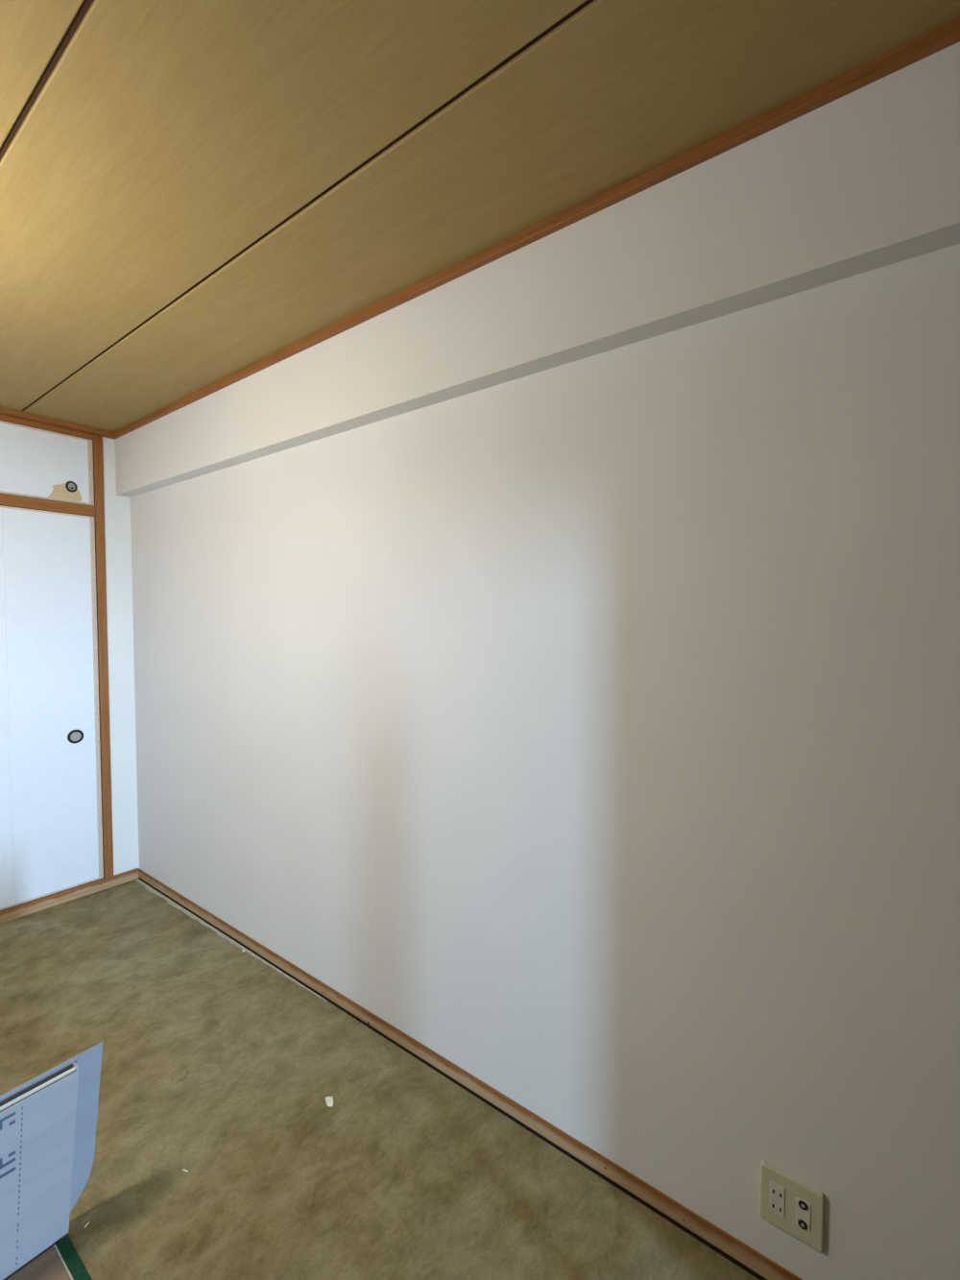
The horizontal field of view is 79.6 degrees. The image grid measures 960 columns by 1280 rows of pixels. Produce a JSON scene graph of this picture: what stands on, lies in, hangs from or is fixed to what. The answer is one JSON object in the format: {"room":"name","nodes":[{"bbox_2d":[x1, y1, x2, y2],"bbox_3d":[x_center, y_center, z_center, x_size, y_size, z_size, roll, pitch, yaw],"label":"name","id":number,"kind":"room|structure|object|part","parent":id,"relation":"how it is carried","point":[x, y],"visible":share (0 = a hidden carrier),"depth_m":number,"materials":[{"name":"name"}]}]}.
{"room":"japanese tatami room","nodes":[
{"label":"japanese tatami room","id":0,"kind":"room"},
{"bbox_2d":[102,436,139,875],"bbox_3d":[-1.978,0.141,3.142,0.100,2.464,0.128,2,3,38],"label":"wall","id":1,"kind":"structure","parent":0,"point":[117,508],"depth_m":3.11,"materials":[{"name":"white paint"}]},
{"bbox_2d":[0,505,103,910],"bbox_3d":[-2.285,0.326,2.693,0.026,1.912,0.882,2,3,38],"label":"door","id":2,"kind":"structure","parent":1,"relation":"in","point":[51,821],"depth_m":2.86,"materials":[{"name":"paper"}]},
{"bbox_2d":[70,731,81,741],"bbox_3d":[-2.077,0.495,2.957,0.006,0.050,0.051,2,3,38],"label":"door handle","id":3,"kind":"object","parent":2,"relation":"on","point":[74,736],"depth_m":2.96,"materials":[{"name":"silver metal"}]},
{"bbox_2d":[0,406,113,438],"bbox_3d":[-2.725,-1.039,2.020,0.055,0.028,2.563,2,3,38],"label":"trim","id":4,"kind":"structure","parent":1,"relation":"attached to","point":[23,415],"depth_m":2.82,"materials":[{"name":"orange wood"}]},
{"bbox_2d":[0,868,138,923],"bbox_3d":[-2.729,1.348,2.170,0.056,0.086,2.649,2,3,38],"label":"baseboard","id":5,"kind":"structure","parent":1,"relation":"attached to","point":[53,900],"depth_m":2.93,"materials":[{"name":"brown wood"}]},
{"bbox_2d":[92,434,113,878],"bbox_3d":[-2.010,0.104,3.058,0.069,2.336,0.041,2,3,38],"label":"post","id":6,"kind":"object","parent":5,"relation":"on","point":[97,442],"visible":0.78,"depth_m":3.04,"materials":[{"name":"orange wood"}]},
{"bbox_2d":[0,878,759,1279],"bbox_3d":[1.042,1.491,-0.747,9.469,0.040,2.643,2,3,38],"label":"floor","id":7,"kind":"structure","parent":0,"point":[218,1067],"depth_m":1.59,"materials":[{"name":"beige carpet"}]},
{"bbox_2d":[6,1235,92,1279],"bbox_3d":[-0.876,1.408,0.798,0.796,0.008,0.758,2,3,38],"label":"floor mat","id":8,"kind":"object","parent":7,"relation":"on","point":[61,1261],"visible":1,"depth_m":1.27,"materials":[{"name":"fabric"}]},
{"bbox_2d":[0,1041,102,1279],"bbox_3d":[-1.075,1.199,1.223,0.036,0.394,0.505,2,3,38],"label":"carton","id":9,"kind":"object","parent":7,"relation":"on","point":[48,1123],"visible":1,"depth_m":1.31,"materials":[{"name":"white cardboard"}]},
{"bbox_3d":[-1.089,1.204,1.193,0.002,0.382,0.440,2,3,38],"label":"panel","id":10,"kind":"part","parent":9,"relation":"part of","materials":[{"name":"white cardboard"}]},
{"bbox_3d":[-1.082,1.208,1.188,0.003,0.378,0.440,2,3,38],"label":"panel","id":11,"kind":"part","parent":9,"relation":"part of","materials":[{"name":"white cardboard"}]},
{"bbox_2d":[134,878,327,1001],"bbox_3d":[-1.240,1.341,2.667,1.662,0.001,0.026,2,3,38],"label":"tape","id":12,"kind":"object","parent":7,"relation":"on","point":[147,886],"visible":1,"depth_m":2.66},
{"bbox_2d":[325,1096,333,1106],"bbox_3d":[-0.448,1.373,1.717,0.022,0.007,0.038,-1,2,-24],"label":"chip","id":13,"kind":"object","parent":7,"relation":"on","point":[328,1099],"visible":1,"depth_m":1.72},
{"bbox_2d":[0,0,959,432],"bbox_3d":[0.992,-0.973,-0.797,9.602,0.060,2.893,2,3,38],"label":"ceiling","id":14,"kind":"structure","parent":0,"point":[192,192],"depth_m":1.17,"materials":[{"name":"brown wood"}]},
{"bbox_2d":[0,413,94,439],"bbox_3d":[-2.784,-1.012,2.017,0.067,0.024,2.484,2,3,38],"label":"rail","id":15,"kind":"object","parent":14,"relation":"attached to","point":[4,418],"visible":0.76,"depth_m":2.81,"materials":[{"name":"orange wood"}]},
{"bbox_2d":[129,243,959,1279],"bbox_3d":[-0.406,0.155,2.083,3.922,2.514,0.120,2,3,38],"label":"wall","id":16,"kind":"structure","parent":0,"point":[589,728],"depth_m":1.40,"materials":[{"name":"paint"}]},
{"bbox_2d":[138,876,767,1279],"bbox_3d":[-0.443,1.381,2.082,3.682,0.044,0.005,2,3,38],"label":"baseboard","id":17,"kind":"structure","parent":16,"relation":"attached to","point":[740,1265],"depth_m":1.65,"materials":[{"name":"brown wood"}]},
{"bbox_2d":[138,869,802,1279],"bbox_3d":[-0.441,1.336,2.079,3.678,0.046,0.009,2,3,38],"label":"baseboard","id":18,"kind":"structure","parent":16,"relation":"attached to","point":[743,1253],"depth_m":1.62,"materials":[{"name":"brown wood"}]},
{"bbox_2d":[114,41,959,497],"bbox_3d":[-0.466,-0.900,1.974,3.692,0.337,0.080,2,3,38],"label":"beam","id":19,"kind":"structure","parent":16,"relation":"attached to","point":[868,179],"depth_m":1.29,"materials":[{"name":"paint"}]},
{"bbox_2d":[110,16,959,439],"bbox_3d":[-0.491,-1.036,1.928,3.682,0.028,0.024,2,3,38],"label":"trim","id":20,"kind":"structure","parent":19,"relation":"attached to","point":[947,35],"depth_m":1.26,"materials":[{"name":"orange wood"}]},
{"bbox_2d":[760,1160,824,1252],"bbox_3d":[0.656,1.195,1.215,0.119,0.122,0.015,2,3,38],"label":"wall outlet","id":21,"kind":"object","parent":16,"relation":"attached to","point":[794,1206],"visible":1,"depth_m":1.21,"materials":[{"name":"beige plastic"}]},
{"bbox_3d":[0.144,0.305,-1.845,9.602,2.514,0.120,2,3,38],"label":"wall","id":22,"kind":"structure","parent":0,"visible":0},
{"bbox_2d":[0,493,95,516],"bbox_3d":[-2.784,-0.633,2.031,0.067,0.052,2.484,2,3,38],"label":"rail","id":23,"kind":"object","parent":22,"relation":"attached to","point":[12,500],"visible":0.8,"depth_m":2.83,"materials":[{"name":"orange wood"}]},
{"bbox_2d":[0,420,94,506],"bbox_3d":[-2.286,-0.854,2.648,0.026,0.338,0.882,2,3,38],"label":"door","id":24,"kind":"structure","parent":23,"relation":"on","point":[36,463],"depth_m":2.83,"materials":[{"name":"paper"}]},
{"bbox_2d":[67,483,75,490],"bbox_3d":[-2.071,-0.776,2.918,0.006,0.038,0.036,2,3,38],"label":"door handle","id":25,"kind":"object","parent":24,"relation":"on","point":[70,486],"depth_m":2.92,"materials":[{"name":"metal"}]}
]}

